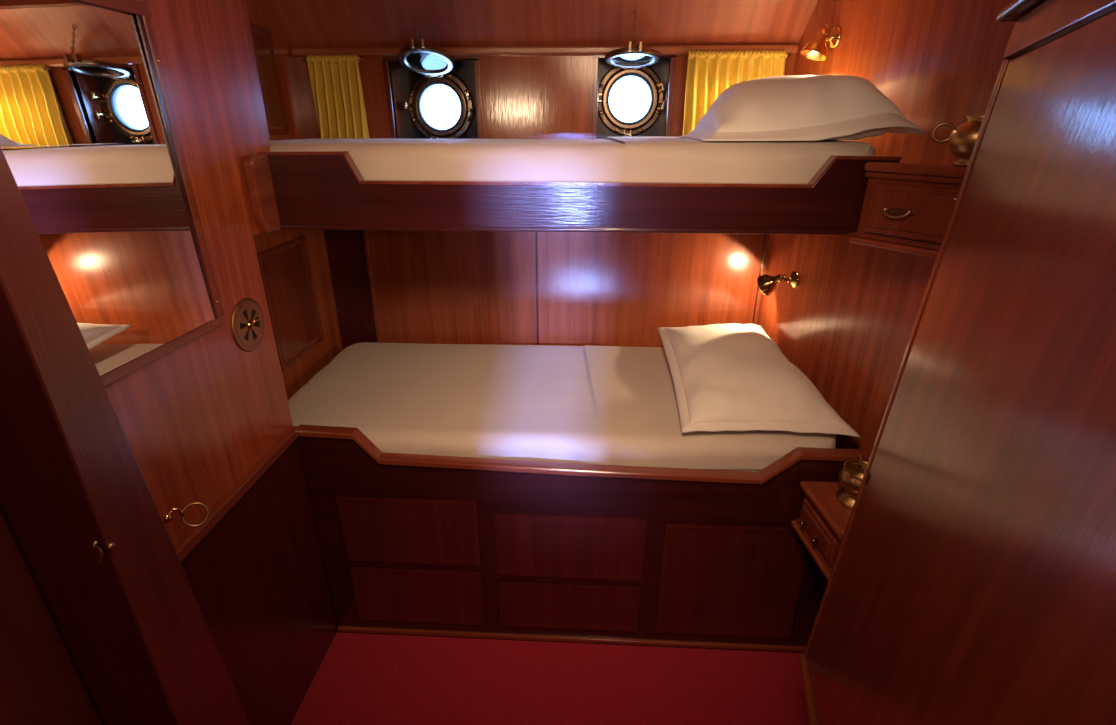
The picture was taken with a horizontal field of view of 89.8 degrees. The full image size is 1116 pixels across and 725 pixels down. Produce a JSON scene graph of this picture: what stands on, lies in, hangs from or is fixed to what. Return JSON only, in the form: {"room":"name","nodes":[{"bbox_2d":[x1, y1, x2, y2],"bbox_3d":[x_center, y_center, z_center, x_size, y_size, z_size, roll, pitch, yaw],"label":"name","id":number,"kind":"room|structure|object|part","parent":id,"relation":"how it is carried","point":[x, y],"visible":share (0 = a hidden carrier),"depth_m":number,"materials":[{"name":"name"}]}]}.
{"room":"ship cabin","nodes":[
{"label":"ship cabin","id":0,"kind":"room"},
{"bbox_2d":[105,0,336,724],"bbox_3d":[-1.071,0.354,0.829,0.335,2.400,2.435,1,23,3],"label":"wall","id":1,"kind":"structure","parent":0,"point":[208,421],"depth_m":1.53,"materials":[{"name":"brown wood"}]},
{"bbox_2d":[0,0,224,386],"bbox_3d":[-0.899,-0.332,1.092,0.016,0.722,0.547,1,23,3],"label":"wall mirror","id":2,"kind":"object","parent":1,"relation":"attached to","point":[90,143],"visible":0.81,"depth_m":1.12,"materials":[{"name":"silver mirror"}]},
{"bbox_3d":[-0.900,-0.332,1.092,0.014,0.722,0.547,1,23,3],"label":"frame","id":3,"kind":"part","parent":2,"relation":"part of","materials":[{"name":"brown wood"}]},
{"bbox_2d":[0,146,249,724],"bbox_3d":[-0.853,0.538,0.488,0.197,2.321,1.388,1,23,3],"label":"door","id":4,"kind":"structure","parent":1,"relation":"in","point":[102,621],"depth_m":0.93,"materials":[{"name":"brown wood"}]},
{"bbox_2d":[162,502,208,526],"bbox_3d":[-0.711,0.295,1.074,0.073,0.052,0.022,-20,30,-39],"label":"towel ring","id":5,"kind":"object","parent":1,"relation":"attached to","point":[167,517],"visible":1,"depth_m":1.07,"materials":[{"name":"gold metal"}]},
{"bbox_3d":[-0.732,0.291,1.050,0.012,0.020,0.020,-15,27,-31],"label":"hook plate","id":6,"kind":"part","parent":5,"relation":"part of","materials":[{"name":"gold metal"}]},
{"bbox_3d":[-0.890,0.375,1.517,0.022,0.035,0.763,1,23,3],"label":"wainscot rail","id":7,"kind":"part","parent":1,"relation":"part of","materials":[{"name":"brown wood"}]},
{"bbox_2d":[231,298,264,351],"bbox_3d":[-0.878,-0.107,1.601,0.017,0.154,0.154,1,23,3],"label":"air vent","id":8,"kind":"object","parent":1,"relation":"in","point":[247,321],"visible":1,"depth_m":1.59,"materials":[{"name":"gold metal"}]},
{"bbox_2d":[236,303,262,346],"bbox_3d":[-0.882,-0.107,1.602,0.005,0.127,0.127,1,23,3],"label":"grille","id":9,"kind":"object","parent":8,"relation":"attached to","point":[249,316],"depth_m":1.60,"materials":[{"name":"gold metal"}]},
{"bbox_3d":[-0.898,0.802,1.695,0.006,0.891,0.757,1,23,3],"label":"wainscot panel","id":10,"kind":"part","parent":1,"relation":"part of","materials":[{"name":"brown wood"}]},
{"bbox_2d":[245,0,342,399],"bbox_3d":[-1.135,-0.276,2.313,0.040,2.400,1.350,1,23,3],"label":"wall","id":11,"kind":"structure","parent":0,"point":[293,263],"depth_m":2.33,"materials":[{"name":"brown wood"}]},
{"bbox_3d":[-1.122,-0.999,1.962,0.010,0.375,0.578,1,23,3],"label":"moulding","id":12,"kind":"part","parent":11,"relation":"part of","materials":[{"name":"brown wood"}]},
{"bbox_3d":[-1.117,-0.258,2.366,0.010,0.485,0.383,1,23,3],"label":"moulding","id":13,"kind":"part","parent":11,"relation":"part of","materials":[{"name":"brown wood"}]},
{"bbox_2d":[271,0,817,47],"bbox_3d":[0.081,-0.754,0.725,2.600,0.238,3.330,1,23,3],"label":"ceiling","id":14,"kind":"structure","parent":0,"point":[306,23],"depth_m":2.20,"materials":[{"name":"brown wood"}]},
{"bbox_2d":[295,53,795,349],"bbox_3d":[-0.045,-0.321,2.764,2.170,2.130,0.152,1,23,3],"label":"wall","id":15,"kind":"structure","parent":0,"point":[390,286],"depth_m":2.64,"materials":[{"name":"brown wood"}]},
{"bbox_2d":[303,54,369,137],"bbox_3d":[-0.925,-1.106,2.362,0.250,0.341,0.060,1,23,3],"label":"curtain","id":16,"kind":"object","parent":15,"relation":"hanging from","point":[336,86],"visible":0.95,"depth_m":2.35,"materials":[{"name":"yellow fabric"}]},
{"bbox_3d":[-0.525,-1.119,2.454,0.406,0.393,0.150,1,23,3],"label":"recess frame","id":17,"kind":"part","parent":15,"relation":"part of","materials":[{"name":"brown wood"}]},
{"bbox_2d":[398,7,473,138],"bbox_3d":[-0.530,-1.187,2.365,0.308,0.501,0.309,1,23,3],"label":"window","id":18,"kind":"structure","parent":15,"relation":"in","point":[442,75],"depth_m":2.46,"materials":[{"name":"brown metal"}]},
{"bbox_3d":[-0.548,-1.310,2.176,0.010,0.126,0.037,-2,23,-5],"label":"chain","id":19,"kind":"part","parent":18,"relation":"part of","materials":[{"name":"gold metal"}]},
{"bbox_3d":[-0.501,-0.329,2.720,0.793,0.940,0.004,1,23,3],"label":"panel","id":20,"kind":"part","parent":15,"relation":"part of","materials":[{"name":"brown wood"}]},
{"bbox_3d":[-0.332,-1.078,2.386,0.012,0.420,0.006,1,23,3],"label":"upright trim","id":21,"kind":"part","parent":15,"relation":"part of","materials":[{"name":"brown wood"}]},
{"bbox_2d":[398,60,666,138],"bbox_3d":[0.044,-1.211,2.470,2.600,1.000,0.020,1,23,3],"label":"trim","id":22,"kind":"structure","parent":15,"relation":"attached to","point":[465,71],"depth_m":2.49,"materials":[{"name":"paint"}]},
{"bbox_2d":[291,44,798,56],"bbox_3d":[-0.075,-1.267,2.276,2.056,0.030,0.035,1,23,3],"label":"trim","id":23,"kind":"structure","parent":15,"relation":"attached to","point":[663,49],"depth_m":2.26,"materials":[{"name":"brown wood"}]},
{"bbox_3d":[-0.058,-1.083,2.385,2.110,0.430,0.025,1,23,3],"label":"panel","id":24,"kind":"part","parent":15,"relation":"part of","materials":[{"name":"brown wood"}]},
{"bbox_2d":[258,151,901,234],"bbox_3d":[-0.075,-0.670,2.047,2.095,0.223,0.912,1,23,3],"label":"bunk","id":25,"kind":"object","parent":15,"relation":"attached to","point":[314,190],"visible":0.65,"depth_m":1.64,"materials":[{"name":"brown wood"}]},
{"bbox_2d":[269,138,874,181],"bbox_3d":[-0.073,-0.699,2.025,2.071,0.194,0.779,1,23,3],"label":"blanket","id":26,"kind":"object","parent":25,"relation":"on","point":[375,158],"visible":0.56,"depth_m":1.67,"materials":[{"name":"white fabric"}]},
{"bbox_2d":[609,137,870,182],"bbox_3d":[0.547,-0.703,1.956,0.737,0.146,0.737,1,23,3],"label":"sheet","id":27,"kind":"object","parent":26,"relation":"on","point":[647,159],"visible":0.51,"depth_m":1.63,"materials":[{"name":"white fabric"}]},
{"bbox_2d":[679,75,926,140],"bbox_3d":[0.742,-0.831,1.819,0.614,0.195,0.584,1,23,3],"label":"pillow","id":28,"kind":"object","parent":27,"relation":"on","point":[800,107],"visible":1,"depth_m":1.64,"materials":[{"name":"white fabric"}]},
{"bbox_2d":[597,11,665,136],"bbox_3d":[0.309,-1.173,2.316,0.308,0.454,0.321,1,23,3],"label":"window","id":29,"kind":"structure","parent":15,"relation":"in","point":[621,69],"depth_m":2.42,"materials":[{"name":"brown metal"}]},
{"bbox_3d":[0.295,-1.278,2.143,0.009,0.126,0.062,0,23,-1],"label":"chain","id":30,"kind":"part","parent":29,"relation":"part of","materials":[{"name":"gold metal"}]},
{"bbox_3d":[0.315,-1.105,2.412,0.338,0.400,0.150,1,23,3],"label":"recess frame","id":31,"kind":"part","parent":15,"relation":"part of","materials":[{"name":"brown wood"}]},
{"bbox_3d":[0.420,-0.310,2.675,1.032,0.940,0.004,1,23,3],"label":"panel","id":32,"kind":"part","parent":15,"relation":"part of","materials":[{"name":"brown wood"}]},
{"bbox_2d":[682,49,790,135],"bbox_3d":[0.711,-1.077,2.282,0.420,0.349,0.059,1,23,3],"label":"curtain","id":33,"kind":"object","parent":15,"relation":"hanging from","point":[709,74],"visible":0.48,"depth_m":2.24,"materials":[{"name":"yellow fabric"}]},
{"bbox_2d":[290,627,803,724],"bbox_3d":[0.027,1.343,1.656,2.550,0.054,3.400,1,23,3],"label":"floor","id":34,"kind":"structure","parent":0,"point":[336,627],"depth_m":2.18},
{"bbox_2d":[291,632,808,724],"bbox_3d":[0.041,1.514,1.169,1.948,0.010,2.172,1,23,3],"label":"carpet","id":35,"kind":"object","parent":34,"relation":"on","point":[361,679],"visible":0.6,"depth_m":2.01,"materials":[{"name":"red carpet"}]},
{"bbox_2d":[799,0,1115,724],"bbox_3d":[0.791,0.379,0.880,0.518,2.306,1.185,3,23,7],"label":"door","id":36,"kind":"structure","parent":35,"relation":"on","point":[972,580],"depth_m":0.91,"materials":[{"name":"brown wood"}]},
{"bbox_3d":[0.614,1.122,1.210,0.029,0.024,1.149,6,24,13],"label":"moulding","id":37,"kind":"part","parent":36,"relation":"part of","materials":[{"name":"brown wood"}]},
{"bbox_3d":[0.733,-0.546,0.507,0.056,0.245,1.167,5,24,13],"label":"cornice","id":38,"kind":"part","parent":36,"relation":"part of","materials":[{"name":"brown wood"}]},
{"bbox_3d":[0.737,-0.498,0.514,0.028,0.281,1.148,5,24,13],"label":"head rail","id":39,"kind":"part","parent":36,"relation":"part of","materials":[{"name":"brown wood"}]},
{"bbox_2d":[297,425,871,651],"bbox_3d":[-0.013,0.466,2.463,2.225,0.912,1.016,1,23,3],"label":"bunk","id":40,"kind":"object","parent":34,"relation":"on","point":[410,544],"visible":0.66,"depth_m":2.00,"materials":[{"name":"brown wood"}]},
{"bbox_3d":[-0.533,0.608,2.020,0.498,0.287,0.016,1,23,3],"label":"drawer","id":41,"kind":"part","parent":40,"relation":"part of","materials":[{"name":"brown wood"}]},
{"bbox_3d":[-0.533,0.890,2.140,0.498,0.264,0.016,1,23,3],"label":"drawer","id":42,"kind":"part","parent":40,"relation":"part of","materials":[{"name":"brown wood"}]},
{"bbox_2d":[288,342,835,471],"bbox_3d":[-0.037,0.189,2.374,2.091,0.234,0.937,1,23,3],"label":"blanket","id":43,"kind":"object","parent":40,"relation":"on","point":[514,402],"visible":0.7,"depth_m":2.18,"materials":[{"name":"white fabric"}]},
{"bbox_2d":[585,345,832,469],"bbox_3d":[0.535,0.145,2.291,0.862,0.103,0.886,1,23,3],"label":"sheet","id":44,"kind":"object","parent":43,"relation":"on","point":[634,388],"visible":0.56,"depth_m":1.94,"materials":[{"name":"white fabric"}]},
{"bbox_2d":[658,323,860,437],"bbox_3d":[0.733,0.017,2.228,0.590,0.181,0.840,1,23,3],"label":"pillow","id":45,"kind":"object","parent":44,"relation":"on","point":[730,376],"visible":1,"depth_m":2.00,"materials":[{"name":"white fabric"}]},
{"bbox_3d":[0.040,0.922,2.121,0.525,0.221,0.016,1,23,3],"label":"drawer","id":46,"kind":"part","parent":40,"relation":"part of","materials":[{"name":"brown wood"}]},
{"bbox_3d":[0.040,0.661,2.010,0.525,0.277,0.016,1,23,3],"label":"drawer","id":47,"kind":"part","parent":40,"relation":"part of","materials":[{"name":"brown wood"}]},
{"bbox_3d":[0.094,0.311,1.865,1.950,0.159,0.048,1,23,3],"label":"cap rail","id":48,"kind":"part","parent":40,"relation":"part of","materials":[{"name":"brown wood"}]},
{"bbox_3d":[0.625,0.800,2.036,0.503,0.513,0.016,1,23,3],"label":"locker door","id":49,"kind":"part","parent":40,"relation":"part of","materials":[{"name":"brown wood"}]},
{"bbox_2d":[757,0,1014,449],"bbox_3d":[1.080,0.239,1.101,0.177,2.400,3.352,-1,23,-1],"label":"wall","id":50,"kind":"structure","parent":0,"point":[847,325],"depth_m":1.84,"materials":[{"name":"brown wood"}]},
{"bbox_2d":[757,271,799,295],"bbox_3d":[0.926,-0.336,2.363,0.165,0.111,0.091,9,24,19],"label":"wall lamp","id":51,"kind":"object","parent":50,"relation":"attached to","point":[767,284],"visible":1,"depth_m":2.34,"materials":[{"name":"gold metal"}]},
{"bbox_3d":[0.891,-0.334,2.371,0.101,0.101,0.101,1,23,3],"label":"lamp shade","id":52,"kind":"part","parent":51,"relation":"part of","materials":[{"name":"gold metal"}]},
{"bbox_2d":[800,22,841,60],"bbox_3d":[0.928,-1.133,1.977,0.132,0.119,0.096,-4,23,-10],"label":"wall lamp","id":53,"kind":"object","parent":50,"relation":"attached to","point":[816,49],"visible":1,"depth_m":1.97,"materials":[{"name":"gold metal"}]},
{"bbox_3d":[0.908,-1.125,1.976,0.091,0.106,0.096,1,23,3],"label":"lamp shade","id":54,"kind":"part","parent":53,"relation":"part of","materials":[{"name":"gold metal"}]},
{"bbox_2d":[791,481,851,580],"bbox_3d":[0.915,0.516,1.719,0.299,0.177,0.268,1,23,3],"label":"nightstand","id":55,"kind":"object","parent":50,"relation":"attached to","point":[821,525],"visible":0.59,"depth_m":1.71,"materials":[{"name":"brown wood"}]},
{"bbox_3d":[0.919,0.589,1.750,0.290,0.018,0.268,1,23,3],"label":"moulding","id":56,"kind":"part","parent":55,"relation":"part of","materials":[{"name":"brown wood"}]},
{"bbox_3d":[0.805,0.520,1.729,0.020,0.093,0.209,-1,23,-2],"label":"drawer","id":57,"kind":"part","parent":55,"relation":"part of","materials":[{"name":"brown wood"}]},
{"bbox_3d":[0.925,0.464,1.697,0.278,0.016,0.263,1,23,3],"label":"moulding","id":58,"kind":"part","parent":55,"relation":"part of","materials":[{"name":"brown wood"}]},
{"bbox_2d":[836,454,867,509],"bbox_3d":[0.910,0.365,1.698,0.128,0.117,0.152,-6,24,-14],"label":"brass pot","id":59,"kind":"object","parent":55,"relation":"on","point":[851,474],"visible":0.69,"depth_m":1.69,"materials":[{"name":"brown metal"}]},
{"bbox_3d":[0.939,0.314,1.744,0.010,0.058,0.058,8,24,18],"label":"ring handle","id":60,"kind":"part","parent":59,"relation":"part of","materials":[{"name":"gold metal"}]},
{"bbox_2d":[849,162,966,257],"bbox_3d":[0.938,-0.398,1.456,0.088,0.219,0.312,-13,26,-28],"label":"drawer","id":61,"kind":"object","parent":50,"relation":"attached to","point":[907,207],"visible":0.72,"depth_m":1.46,"materials":[{"name":"brown wood"}]},
{"bbox_3d":[0.944,-0.307,1.498,0.073,0.018,0.312,-13,26,-28],"label":"moulding","id":62,"kind":"part","parent":61,"relation":"part of","materials":[{"name":"brown wood"}]},
{"bbox_3d":[0.896,-0.396,1.477,0.003,0.024,0.099,-13,26,-28],"label":"handle","id":63,"kind":"part","parent":61,"relation":"part of","materials":[{"name":"gold metal"}]},
{"bbox_3d":[0.924,-0.392,1.462,0.020,0.135,0.240,-13,26,-28],"label":"drawer","id":64,"kind":"part","parent":61,"relation":"part of","materials":[{"name":"brown wood"}]},
{"bbox_3d":[0.949,-0.472,1.432,0.061,0.016,0.308,-13,26,-28],"label":"moulding","id":65,"kind":"part","parent":61,"relation":"part of","materials":[{"name":"brown wood"}]},
{"bbox_2d":[932,115,983,166],"bbox_3d":[1.007,-0.533,1.348,0.160,0.113,0.136,1,23,3],"label":"brass pot","id":66,"kind":"object","parent":61,"relation":"on","point":[961,141],"visible":0.46,"depth_m":1.33,"materials":[{"name":"brown metal"}]},
{"bbox_3d":[0.951,-0.567,1.382,0.049,0.049,0.009,14,27,30],"label":"ring handle","id":67,"kind":"part","parent":66,"relation":"part of","materials":[{"name":"gold metal"}]}
]}

